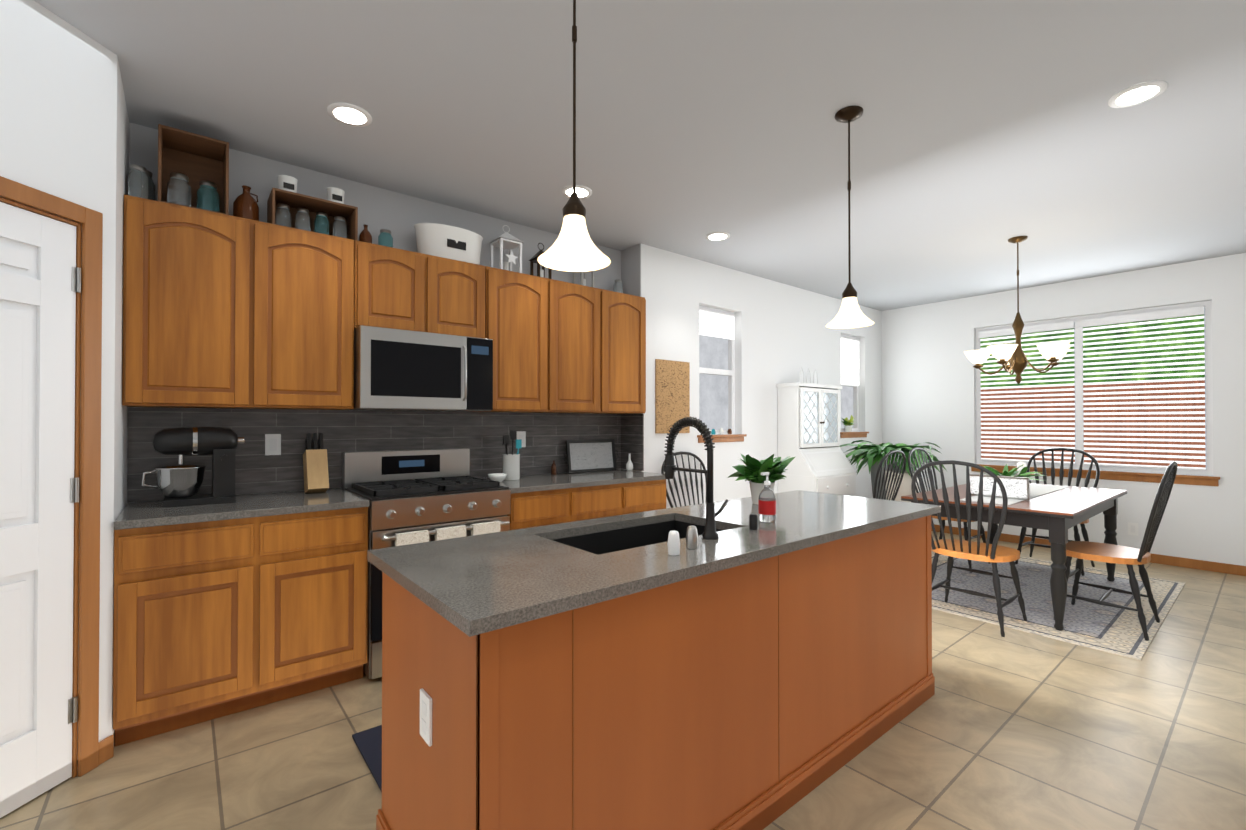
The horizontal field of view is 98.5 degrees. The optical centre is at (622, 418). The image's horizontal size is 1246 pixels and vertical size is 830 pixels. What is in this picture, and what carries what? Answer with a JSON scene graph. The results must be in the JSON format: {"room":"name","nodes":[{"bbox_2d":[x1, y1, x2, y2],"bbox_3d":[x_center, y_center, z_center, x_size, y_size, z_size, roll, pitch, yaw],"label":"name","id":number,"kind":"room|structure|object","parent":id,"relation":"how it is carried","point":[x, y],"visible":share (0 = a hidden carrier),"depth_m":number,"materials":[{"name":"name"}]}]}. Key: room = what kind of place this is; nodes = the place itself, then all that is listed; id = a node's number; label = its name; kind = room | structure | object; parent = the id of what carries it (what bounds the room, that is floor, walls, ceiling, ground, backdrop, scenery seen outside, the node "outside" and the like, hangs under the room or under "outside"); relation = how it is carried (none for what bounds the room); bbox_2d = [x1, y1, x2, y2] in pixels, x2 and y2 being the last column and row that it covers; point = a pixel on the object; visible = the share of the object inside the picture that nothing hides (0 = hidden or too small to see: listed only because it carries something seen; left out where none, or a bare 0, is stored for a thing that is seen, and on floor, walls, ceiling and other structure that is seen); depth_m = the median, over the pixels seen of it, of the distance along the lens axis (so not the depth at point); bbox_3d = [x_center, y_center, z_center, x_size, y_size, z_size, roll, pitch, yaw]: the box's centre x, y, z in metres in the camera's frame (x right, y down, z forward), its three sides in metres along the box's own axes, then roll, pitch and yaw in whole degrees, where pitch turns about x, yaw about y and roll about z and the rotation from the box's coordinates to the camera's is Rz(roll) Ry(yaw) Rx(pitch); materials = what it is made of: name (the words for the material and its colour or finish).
{"room":"kitchen","nodes":[
{"label":"kitchen","id":0,"kind":"room"},
{"bbox_2d":[0,531,1245,829],"bbox_3d":[2.013,1.352,2.151,8.313,0.080,6.426,0,-1,-39],"label":"floor","id":1,"kind":"structure","parent":0,"point":[1012,729],"depth_m":2.10,"materials":[{"name":"tile"}]},
{"bbox_2d":[113,507,367,745],"bbox_3d":[-1.815,0.876,2.611,0.922,0.880,0.628,0,-1,-39],"label":"base cabinet","id":2,"kind":"object","parent":1,"relation":"on","point":[216,619],"visible":0.98,"depth_m":2.33,"materials":[{"name":"brown wood"}]},
{"bbox_2d":[114,488,368,529],"bbox_3d":[-1.812,0.419,2.611,0.922,0.033,0.638,0,-1,-39],"label":"countertop","id":3,"kind":"structure","parent":2,"relation":"on","point":[142,514],"depth_m":2.43,"materials":[{"name":"stone"}]},
{"bbox_2d":[142,427,243,507],"bbox_3d":[-2.034,0.219,2.554,0.379,0.363,0.188,0,-1,-39],"label":"stand mixer","id":4,"kind":"object","parent":3,"relation":"on","point":[179,486],"visible":1,"depth_m":2.51,"materials":[{"name":"black metal"}]},
{"bbox_2d":[303,433,328,492],"bbox_3d":[-1.690,0.244,2.953,0.100,0.331,0.180,0,-1,-39],"label":"knife block","id":5,"kind":"object","parent":3,"relation":"on","point":[315,468],"visible":0.96,"depth_m":2.92,"materials":[{"name":"brown wood"}]},
{"bbox_2d":[352,725,381,791],"bbox_3d":[-0.590,1.308,2.318,0.950,0.012,0.500,0,-1,-39],"label":"floor mat","id":6,"kind":"object","parent":1,"relation":"on","point":[368,742],"visible":0.14,"depth_m":2.12,"materials":[{"name":"grey"}]},
{"bbox_2d":[342,448,510,678],"bbox_3d":[-1.131,0.758,3.110,0.754,1.124,0.703,0,-1,-39],"label":"gas range","id":7,"kind":"object","parent":1,"relation":"on","point":[416,496],"visible":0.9,"depth_m":2.95,"materials":[{"name":"silver metal"}]},
{"bbox_2d":[507,487,582,529],"bbox_3d":[-0.671,0.884,3.547,0.499,0.880,0.628,0,-1,-39],"label":"base cabinet","id":8,"kind":"object","parent":1,"relation":"on","point":[539,508],"depth_m":3.31,"materials":[{"name":"brown wood"}]},
{"bbox_2d":[583,482,634,519],"bbox_3d":[-0.364,0.886,3.798,0.566,0.880,0.628,0,-1,-39],"label":"base cabinet","id":9,"kind":"object","parent":1,"relation":"on","point":[600,501],"depth_m":3.62,"materials":[{"name":"brown wood"}]},
{"bbox_2d":[635,479,665,512],"bbox_3d":[-0.058,0.888,4.050,0.499,0.880,0.628,0,-1,-39],"label":"base cabinet","id":10,"kind":"object","parent":1,"relation":"on","point":[649,495],"depth_m":3.86,"materials":[{"name":"brown wood"}]},
{"bbox_2d":[482,469,664,493],"bbox_3d":[-0.355,0.428,3.803,1.306,0.033,0.638,0,-1,-39],"label":"countertop","id":11,"kind":"structure","parent":10,"relation":"on","point":[534,483],"depth_m":3.64,"materials":[{"name":"stone"}]},
{"bbox_2d":[488,473,506,481],"bbox_3d":[-0.813,0.383,3.474,0.120,0.050,0.117,0,-1,-39],"label":"bowl","id":12,"kind":"object","parent":11,"relation":"on","point":[499,477],"visible":0.88,"depth_m":3.44,"materials":[{"name":"white ceramic"}]},
{"bbox_2d":[502,430,521,480],"bbox_3d":[-0.750,0.244,3.604,0.118,0.330,0.118,0,-1,-39],"label":"utensil crock","id":13,"kind":"object","parent":11,"relation":"on","point":[511,466],"visible":0.98,"depth_m":3.57,"materials":[{"name":"white ceramic"}]},
{"bbox_2d":[551,460,556,473],"bbox_3d":[-0.517,0.363,4.014,0.040,0.100,0.040,0,-1,-39],"label":"bottle","id":14,"kind":"object","parent":11,"relation":"on","point":[553,468],"visible":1,"depth_m":4.00,"materials":[{"name":"brown glass"}]},
{"bbox_2d":[564,439,618,472],"bbox_3d":[-0.246,0.290,4.220,0.527,0.251,0.059,0,-1,-39],"label":"tray","id":15,"kind":"object","parent":11,"relation":"on","point":[590,455],"visible":1,"depth_m":4.21,"materials":[{"name":"black"}]},
{"bbox_2d":[626,454,632,470],"bbox_3d":[0.053,0.347,4.312,0.060,0.135,0.060,0,-1,-39],"label":"bud vase","id":16,"kind":"object","parent":11,"relation":"on","point":[629,465],"visible":1,"depth_m":4.29,"materials":[{"name":"white ceramic"}]},
{"bbox_2d":[376,514,934,829],"bbox_3d":[0.361,0.878,2.115,2.314,0.868,0.730,0,-1,-39],"label":"kitchen island","id":17,"kind":"object","parent":1,"relation":"on","point":[624,672],"depth_m":1.52,"materials":[{"name":"brown wood"}]},
{"bbox_2d":[367,490,940,637],"bbox_3d":[0.363,0.428,2.117,2.360,0.032,0.770,0,-1,-39],"label":"island countertop","id":18,"kind":"structure","parent":17,"relation":"on","point":[481,584],"depth_m":1.58,"materials":[{"name":"grey stone"}]},
{"bbox_2d":[667,531,679,554],"bbox_3d":[0.153,0.372,1.616,0.040,0.070,0.040,0,-1,-39],"label":"shaker","id":19,"kind":"object","parent":18,"relation":"on","point":[673,544],"visible":1,"depth_m":1.60,"materials":[{"name":"white ceramic"}]},
{"bbox_2d":[686,526,697,548],"bbox_3d":[0.218,0.373,1.695,0.040,0.070,0.040,0,-1,-39],"label":"shaker","id":20,"kind":"object","parent":18,"relation":"on","point":[691,538],"visible":1,"depth_m":1.68,"materials":[{"name":"silver metal"}]},
{"bbox_2d":[663,416,728,538],"bbox_3d":[0.264,0.200,1.945,0.122,0.418,0.251,0,-1,-39],"label":"faucet","id":21,"kind":"object","parent":18,"relation":"on","point":[670,468],"visible":1,"depth_m":1.86,"materials":[{"name":"black metal"}]},
{"bbox_2d":[749,514,757,529],"bbox_3d":[0.486,0.383,1.998,0.032,0.055,0.032,0,-1,-39],"label":"soap dispenser","id":22,"kind":"object","parent":18,"relation":"on","point":[753,521],"visible":1,"depth_m":1.99,"materials":[{"name":"black plastic"}]},
{"bbox_2d":[727,453,794,504],"bbox_3d":[0.692,0.290,2.644,0.277,0.251,0.300,0,-1,-39],"label":"potted plant","id":23,"kind":"object","parent":18,"relation":"on","point":[752,470],"visible":0.83,"depth_m":2.59,"materials":[{"name":"green plant"}]},
{"bbox_2d":[758,472,775,521],"bbox_3d":[0.580,0.313,2.160,0.070,0.196,0.067,0,-1,-39],"label":"hand soap bottle","id":24,"kind":"object","parent":18,"relation":"on","point":[767,505],"visible":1,"depth_m":2.13,"materials":[{"name":"red"}]},
{"bbox_2d":[661,451,706,507],"bbox_3d":[0.661,0.801,4.339,0.540,1.053,0.546,0,-1,-39],"label":"dining chair","id":25,"kind":"object","parent":1,"relation":"on","point":[685,476],"visible":0.29,"depth_m":4.50,"materials":[{"name":"brown wood"}]},
{"bbox_2d":[776,367,855,495],"bbox_3d":[2.019,0.404,5.540,0.820,1.873,0.452,0,-1,-39],"label":"hutch","id":26,"kind":"object","parent":1,"relation":"on","point":[809,427],"visible":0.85,"depth_m":5.41,"materials":[{"name":"white paint"}]},
{"bbox_2d":[873,450,905,500],"bbox_3d":[2.291,0.807,5.032,0.540,1.053,0.546,0,-1,-39],"label":"dining chair","id":27,"kind":"object","parent":1,"relation":"on","point":[890,474],"visible":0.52,"depth_m":4.86,"materials":[{"name":"brown wood"}]},
{"bbox_2d":[839,440,946,501],"bbox_3d":[2.917,0.789,5.884,1.008,1.106,0.921,0,-1,-39],"label":"potted plant","id":28,"kind":"object","parent":1,"relation":"on","point":[873,455],"visible":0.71,"depth_m":5.59,"materials":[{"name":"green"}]},
{"bbox_2d":[932,554,1184,660],"bbox_3d":[3.144,1.325,4.269,2.200,0.008,1.670,0,-1,-39],"label":"dining rug","id":29,"kind":"object","parent":1,"relation":"on","point":[1114,630],"visible":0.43,"depth_m":3.81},
{"bbox_2d":[908,447,990,572],"bbox_3d":[2.997,0.798,4.958,0.540,1.053,0.546,0,-1,-39],"label":"dining chair","id":30,"kind":"object","parent":29,"relation":"on","point":[982,534],"visible":0.46,"depth_m":5.05,"materials":[{"name":"brown wood"}]},
{"bbox_2d":[911,460,1026,636],"bbox_3d":[2.262,0.786,3.507,0.546,1.053,0.540,0,-1,-39],"label":"dining chair","id":31,"kind":"object","parent":29,"relation":"on","point":[993,553],"visible":0.85,"depth_m":3.40,"materials":[{"name":"brown wood"}]},
{"bbox_2d":[901,483,1126,630],"bbox_3d":[3.085,0.950,4.179,1.812,0.741,1.002,0,-1,-39],"label":"dining table","id":32,"kind":"object","parent":29,"relation":"on","point":[1057,514],"visible":0.62,"depth_m":3.59,"materials":[{"name":"brown wood"}]},
{"bbox_2d":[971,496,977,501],"bbox_3d":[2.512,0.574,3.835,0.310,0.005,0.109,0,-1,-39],"label":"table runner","id":33,"kind":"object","parent":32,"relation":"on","point":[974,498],"depth_m":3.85,"materials":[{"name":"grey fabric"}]},
{"bbox_2d":[983,496,1002,503],"bbox_3d":[2.589,0.573,3.772,0.340,0.005,0.201,0,-1,-39],"label":"table runner","id":34,"kind":"object","parent":32,"relation":"on","point":[985,499],"depth_m":3.75,"materials":[{"name":"grey fabric"}]},
{"bbox_2d":[969,474,1029,500],"bbox_3d":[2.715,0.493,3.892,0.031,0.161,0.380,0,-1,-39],"label":"planter box","id":35,"kind":"object","parent":34,"relation":"on","point":[1017,488],"visible":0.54,"depth_m":3.85,"materials":[{"name":"silver metal"}]},
{"bbox_2d":[1008,499,1024,504],"bbox_3d":[2.667,0.572,3.694,0.322,0.005,0.087,0,-1,-39],"label":"table runner","id":36,"kind":"object","parent":32,"relation":"on","point":[1010,501],"depth_m":3.70,"materials":[{"name":"grey fabric"}]},
{"bbox_2d":[975,461,1044,482],"bbox_3d":[2.991,0.442,4.115,0.611,0.263,0.435,0,-1,-39],"label":"centerpiece","id":37,"kind":"object","parent":36,"relation":"on","point":[1021,468],"visible":0.46,"depth_m":4.03,"materials":[{"name":"green plant"}]},
{"bbox_2d":[1030,484,1067,498],"bbox_3d":[3.282,0.578,4.310,1.135,0.005,0.260,0,-1,-39],"label":"table runner","id":38,"kind":"object","parent":32,"relation":"on","point":[1036,490],"depth_m":4.37,"materials":[{"name":"grey fabric"}]},
{"bbox_2d":[1015,448,1099,575],"bbox_3d":[3.923,0.797,4.866,0.546,1.053,0.540,0,-1,-39],"label":"dining chair","id":39,"kind":"object","parent":29,"relation":"on","point":[1023,534],"visible":0.5,"depth_m":4.93,"materials":[{"name":"brown wood"}]},
{"bbox_2d":[1054,461,1177,640],"bbox_3d":[3.163,0.786,3.445,0.540,1.053,0.546,0,-1,-39],"label":"dining chair","id":40,"kind":"object","parent":29,"relation":"on","point":[1129,557],"visible":0.88,"depth_m":3.38,"materials":[{"name":"brown wood"}]},
{"bbox_2d":[0,0,1245,769],"bbox_3d":[2.013,-0.058,2.163,8.313,2.740,6.426,0,-1,-39],"label":"wall","id":41,"kind":"structure","parent":0,"point":[68,132],"depth_m":4.63,"materials":[{"name":"white paint"}]},
{"bbox_2d":[0,202,80,817],"bbox_3d":[-2.062,0.296,1.605,0.054,2.008,0.742,0,0,7],"label":"pantry door","id":42,"kind":"structure","parent":41,"relation":"in","point":[40,279],"depth_m":1.85,"materials":[{"name":"white paint"}]},
{"bbox_2d":[0,176,102,777],"bbox_3d":[-2.078,0.261,1.603,0.116,2.093,0.878,0,0,6],"label":"door frame","id":43,"kind":"structure","parent":41,"relation":"attached to","point":[87,467],"depth_m":1.98,"materials":[{"name":"brown wood"}]},
{"bbox_2d":[122,194,353,409],"bbox_3d":[-1.911,-0.516,2.741,0.923,0.922,0.323,0,-1,-39],"label":"upper cabinet","id":44,"kind":"object","parent":41,"relation":"attached to","point":[220,310],"visible":1,"depth_m":2.57,"materials":[{"name":"brown wood"}]},
{"bbox_2d":[127,164,153,199],"bbox_3d":[-2.196,-1.061,2.432,0.070,0.160,0.070,0,-1,36],"label":"mason jar","id":45,"kind":"object","parent":44,"relation":"on","point":[140,184],"depth_m":2.41,"materials":[{"name":"clear glass"}]},
{"bbox_2d":[167,172,190,206],"bbox_3d":[-2.123,-1.078,2.569,0.087,0.170,0.087,0,-1,36],"label":"mason jar","id":46,"kind":"object","parent":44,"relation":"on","point":[178,188],"depth_m":2.54,"materials":[{"name":"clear glass"}]},
{"bbox_2d":[158,124,228,214],"bbox_3d":[-2.087,-1.159,2.612,0.260,0.360,0.240,0,-1,-39],"label":"crate","id":47,"kind":"object","parent":44,"relation":"on","point":[196,159],"visible":0.71,"depth_m":2.64,"materials":[{"name":"brown wood"}]},
{"bbox_2d":[197,181,219,211],"bbox_3d":[-2.051,-1.077,2.654,0.087,0.170,0.087,0,-1,36],"label":"mason jar","id":48,"kind":"object","parent":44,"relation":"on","point":[208,198],"depth_m":2.62,"materials":[{"name":"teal glass"}]},
{"bbox_2d":[233,185,258,220],"bbox_3d":[-1.931,-1.083,2.752,0.110,0.210,0.110,0,-1,-39],"label":"jug","id":49,"kind":"object","parent":44,"relation":"on","point":[245,205],"visible":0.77,"depth_m":2.72,"materials":[{"name":"brown ceramic"}]},
{"bbox_2d":[267,187,357,240],"bbox_3d":[-1.698,-1.077,2.942,0.400,0.200,0.220,0,-1,-39],"label":"crate","id":50,"kind":"object","parent":44,"relation":"on","point":[294,201],"visible":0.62,"depth_m":2.95,"materials":[{"name":"brown wood"}]},
{"bbox_2d":[275,203,295,227],"bbox_3d":[-1.800,-1.061,2.846,0.070,0.140,0.070,0,-1,36],"label":"mason jar","id":51,"kind":"object","parent":50,"relation":"in","point":[282,214],"depth_m":2.82,"materials":[{"name":"clear glass"}]},
{"bbox_2d":[277,175,297,192],"bbox_3d":[-1.789,-1.230,2.867,0.095,0.103,0.091,0,-1,36],"label":"enamel mug","id":52,"kind":"object","parent":50,"relation":"on","point":[289,183],"depth_m":2.83,"materials":[{"name":"white metal"}]},
{"bbox_2d":[296,208,314,231],"bbox_3d":[-1.731,-1.061,2.903,0.070,0.140,0.070,0,-1,36],"label":"mason jar","id":53,"kind":"object","parent":50,"relation":"in","point":[302,218],"depth_m":2.88,"materials":[{"name":"clear glass"}]},
{"bbox_2d":[315,212,333,235],"bbox_3d":[-1.661,-1.060,2.960,0.070,0.140,0.070,0,-1,36],"label":"mason jar","id":54,"kind":"object","parent":50,"relation":"in","point":[321,221],"depth_m":2.93,"materials":[{"name":"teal glass"}]},
{"bbox_2d":[326,187,344,203],"bbox_3d":[-1.611,-1.229,3.012,0.095,0.103,0.091,0,-1,36],"label":"enamel mug","id":55,"kind":"object","parent":50,"relation":"on","point":[334,194],"depth_m":2.98,"materials":[{"name":"white metal"}]},
{"bbox_2d":[334,216,346,237],"bbox_3d":[-1.591,-1.060,3.017,0.070,0.140,0.070,0,-1,36],"label":"mason jar","id":56,"kind":"object","parent":50,"relation":"in","point":[340,227],"depth_m":2.99,"materials":[{"name":"clear glass"}]},
{"bbox_2d":[127,407,643,502],"bbox_3d":[-1.103,0.180,3.423,3.045,0.456,0.284,0,-1,-39],"label":"tile backsplash","id":57,"kind":"structure","parent":41,"relation":"attached to","point":[479,435],"depth_m":3.19,"materials":[{"name":"grey tile"}]},
{"bbox_2d":[265,434,280,454],"bbox_3d":[-1.910,0.141,2.930,0.072,0.115,0.006,0,-1,-39],"label":"electrical outlet plate","id":58,"kind":"object","parent":57,"relation":"attached to","point":[272,444],"depth_m":2.93,"materials":[{"name":"white plastic"}]},
{"bbox_2d":[517,431,525,446],"bbox_3d":[-0.737,0.149,3.890,0.072,0.115,0.006,0,-1,-39],"label":"electrical outlet plate","id":59,"kind":"object","parent":57,"relation":"attached to","point":[520,434],"depth_m":3.90,"materials":[{"name":"white plastic"}]},
{"bbox_2d":[354,240,484,338],"bbox_3d":[-1.258,-0.733,3.278,0.760,0.479,0.323,0,-1,-39],"label":"upper cabinet","id":60,"kind":"object","parent":41,"relation":"attached to","point":[396,288],"visible":0.85,"depth_m":3.12,"materials":[{"name":"brown wood"}]},
{"bbox_2d":[359,224,371,242],"bbox_3d":[-1.496,-1.050,3.121,0.070,0.150,0.070,0,-1,-39],"label":"bottle","id":61,"kind":"object","parent":60,"relation":"on","point":[365,235],"visible":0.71,"depth_m":3.10,"materials":[{"name":"brown glass"}]},
{"bbox_2d":[378,229,392,247],"bbox_3d":[-1.411,-1.045,3.191,0.084,0.140,0.084,0,-1,-39],"label":"jar","id":62,"kind":"object","parent":60,"relation":"on","point":[385,237],"visible":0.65,"depth_m":3.16,"materials":[{"name":"blue glass"}]},
{"bbox_2d":[346,325,492,411],"bbox_3d":[-1.215,-0.271,3.222,0.754,0.440,0.454,0,-1,-39],"label":"over-the-range microwave","id":63,"kind":"object","parent":60,"relation":"attached to","point":[400,370],"visible":0.96,"depth_m":3.04,"materials":[{"name":"silver metal"}]},
{"bbox_2d":[414,223,482,264],"bbox_3d":[-1.104,-1.079,3.416,0.440,0.212,0.253,0,-1,-39],"label":"tub","id":64,"kind":"object","parent":60,"relation":"on","point":[449,242],"visible":0.62,"depth_m":3.30,"materials":[{"name":"white"}]},
{"bbox_2d":[470,266,557,412],"bbox_3d":[-0.761,-0.508,3.682,0.518,0.922,0.323,0,-1,-39],"label":"upper cabinet","id":65,"kind":"object","parent":41,"relation":"attached to","point":[521,309],"depth_m":3.56,"materials":[{"name":"brown wood"}]},
{"bbox_2d":[489,225,523,272],"bbox_3d":[-0.801,-1.149,3.678,0.180,0.357,0.180,0,-1,-39],"label":"lantern","id":66,"kind":"object","parent":65,"relation":"on","point":[508,241],"visible":0.83,"depth_m":3.66,"materials":[{"name":"white"}]},
{"bbox_2d":[558,280,609,413],"bbox_3d":[-0.437,-0.506,3.947,0.584,0.922,0.323,0,-1,-39],"label":"upper cabinet","id":67,"kind":"object","parent":41,"relation":"attached to","point":[562,347],"depth_m":3.87,"materials":[{"name":"brown wood"}]},
{"bbox_2d":[528,243,551,278],"bbox_3d":[-0.590,-1.117,3.863,0.130,0.297,0.130,0,-1,-39],"label":"lantern","id":68,"kind":"object","parent":67,"relation":"on","point":[540,272],"visible":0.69,"depth_m":3.85,"materials":[{"name":"black metal"}]},
{"bbox_2d":[573,271,593,286],"bbox_3d":[-0.303,-1.121,4.111,0.140,0.307,0.140,0,-1,-39],"label":"lantern","id":69,"kind":"object","parent":67,"relation":"on","point":[583,281],"visible":0.15,"depth_m":4.10,"materials":[{"name":"silver metal"}]},
{"bbox_2d":[610,291,645,413],"bbox_3d":[-0.113,-0.504,4.212,0.517,0.922,0.323,0,-1,-39],"label":"upper cabinet","id":70,"kind":"object","parent":41,"relation":"attached to","point":[627,311],"depth_m":4.13,"materials":[{"name":"brown wood"}]},
{"bbox_2d":[613,279,622,292],"bbox_3d":[-0.040,-1.040,4.326,0.080,0.150,0.080,0,-1,-39],"label":"jar","id":71,"kind":"object","parent":70,"relation":"on","point":[617,286],"visible":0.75,"depth_m":4.30,"materials":[{"name":"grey glass"}]},
{"bbox_2d":[655,359,689,432],"bbox_3d":[0.420,-0.183,4.522,0.390,0.610,0.015,0,-1,-39],"label":"cork board","id":72,"kind":"object","parent":41,"relation":"attached to","point":[672,392],"visible":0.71,"depth_m":4.50,"materials":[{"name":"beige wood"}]},
{"bbox_2d":[699,306,734,434],"bbox_3d":[0.846,-0.439,5.000,0.590,1.170,0.090,0,-1,-39],"label":"window","id":73,"kind":"structure","parent":41,"relation":"in","point":[716,372],"depth_m":5.06,"materials":[{"name":"white plastic"}]},
{"bbox_2d":[697,434,746,442],"bbox_3d":[0.887,0.181,4.944,0.650,0.069,0.119,0,-1,-39],"label":"window sill","id":74,"kind":"structure","parent":41,"relation":"attached to","point":[730,438],"depth_m":4.94,"materials":[{"name":"brown wood"}]},
{"bbox_2d":[711,428,731,434],"bbox_3d":[0.868,0.108,4.936,0.394,0.075,0.042,0,-1,-39],"label":"figurine","id":75,"kind":"object","parent":74,"relation":"on","point":[713,431],"visible":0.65,"depth_m":4.95,"materials":[{"name":"white ceramic"}]},
{"bbox_2d":[841,335,859,431],"bbox_3d":[2.714,-0.427,6.529,0.580,1.170,0.090,0,-1,-39],"label":"window","id":76,"kind":"structure","parent":41,"relation":"in","point":[849,372],"depth_m":6.58,"materials":[{"name":"white plastic"}]},
{"bbox_2d":[840,432,868,437],"bbox_3d":[2.756,0.193,6.474,0.640,0.069,0.119,0,-1,-39],"label":"window sill","id":77,"kind":"structure","parent":41,"relation":"attached to","point":[852,434],"depth_m":6.42,"materials":[{"name":"brown wood"}]},
{"bbox_2d":[841,415,854,431],"bbox_3d":[2.700,0.057,6.430,0.237,0.201,0.138,0,-1,-39],"label":"potted plant","id":78,"kind":"object","parent":77,"relation":"on","point":[847,424],"visible":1,"depth_m":6.40,"materials":[{"name":"green plant"}]},
{"bbox_2d":[931,524,1245,575],"bbox_3d":[5.208,1.290,4.611,0.011,0.085,5.924,0,-1,-39],"label":"baseboard","id":79,"kind":"structure","parent":41,"relation":"attached to","point":[1233,569],"depth_m":4.86,"materials":[{"name":"brown wood"}]},
{"bbox_2d":[976,300,1212,475],"bbox_3d":[4.632,-0.266,5.448,0.100,1.550,1.830,0,-1,-39],"label":"window","id":80,"kind":"structure","parent":41,"relation":"in","point":[1128,394],"depth_m":5.26,"materials":[{"name":"white plastic"}]},
{"bbox_2d":[971,464,1219,485],"bbox_3d":[4.589,0.552,5.406,0.109,0.084,1.910,0,-1,-39],"label":"window sill","id":81,"kind":"structure","parent":41,"relation":"attached to","point":[1157,478],"depth_m":5.08,"materials":[{"name":"brown wood"}]},
{"bbox_2d":[1128,522,1137,535],"bbox_3d":[4.827,1.044,5.082,0.007,0.115,0.072,0,-1,-39],"label":"outlet","id":82,"kind":"object","parent":41,"relation":"attached to","point":[1132,528],"visible":1,"depth_m":5.08,"materials":[{"name":"white plastic"}]},
{"bbox_2d":[34,0,1245,310],"bbox_3d":[2.013,-1.468,2.175,8.313,0.080,6.426,0,-1,-39],"label":"ceiling","id":83,"kind":"structure","parent":0,"point":[982,132],"depth_m":2.54,"materials":[{"name":"grey paint"}]},
{"bbox_2d":[327,102,371,126],"bbox_3d":[-1.278,-1.421,2.514,0.190,0.008,0.190,0,-1,-39],"label":"recessed light","id":84,"kind":"object","parent":83,"relation":"in","point":[349,114],"visible":1,"depth_m":2.50,"materials":[{"name":"white"}]},
{"bbox_2d":[537,0,610,271],"bbox_3d":[-0.138,-0.938,1.524,0.208,0.987,0.208,0,-1,-39],"label":"pendant light","id":85,"kind":"object","parent":83,"relation":"hanging from","point":[573,248],"visible":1,"depth_m":1.52,"materials":[{"name":"white glass"}]},
{"bbox_2d":[562,185,591,198],"bbox_3d":[-0.286,-1.414,3.351,0.190,0.008,0.190,0,-1,-39],"label":"recessed light","id":86,"kind":"object","parent":83,"relation":"in","point":[582,192],"visible":0.85,"depth_m":3.33,"materials":[{"name":"white"}]},
{"bbox_2d":[705,232,729,240],"bbox_3d":[0.731,-1.407,4.145,0.190,0.008,0.190,0,-1,-39],"label":"recessed light","id":87,"kind":"object","parent":83,"relation":"in","point":[716,236],"visible":0.94,"depth_m":4.13,"materials":[{"name":"white"}]},
{"bbox_2d":[826,106,873,328],"bbox_3d":[1.054,-0.930,2.499,0.208,0.987,0.208,0,-1,-39],"label":"pendant light","id":88,"kind":"object","parent":83,"relation":"hanging from","point":[850,314],"visible":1,"depth_m":2.48,"materials":[{"name":"white glass"}]},
{"bbox_2d":[964,236,1069,383],"bbox_3d":[3.070,-0.841,4.195,0.691,1.139,0.693,0,-1,-39],"label":"chandelier","id":89,"kind":"object","parent":83,"relation":"hanging from","point":[1010,357],"visible":1,"depth_m":4.16,"materials":[{"name":"white glass"}]},
{"bbox_2d":[1108,80,1167,107],"bbox_3d":[2.258,-1.422,2.358,0.190,0.008,0.190,0,-1,-39],"label":"recessed light","id":90,"kind":"object","parent":83,"relation":"in","point":[1140,93],"visible":1,"depth_m":2.35,"materials":[{"name":"white plastic"}]}
]}

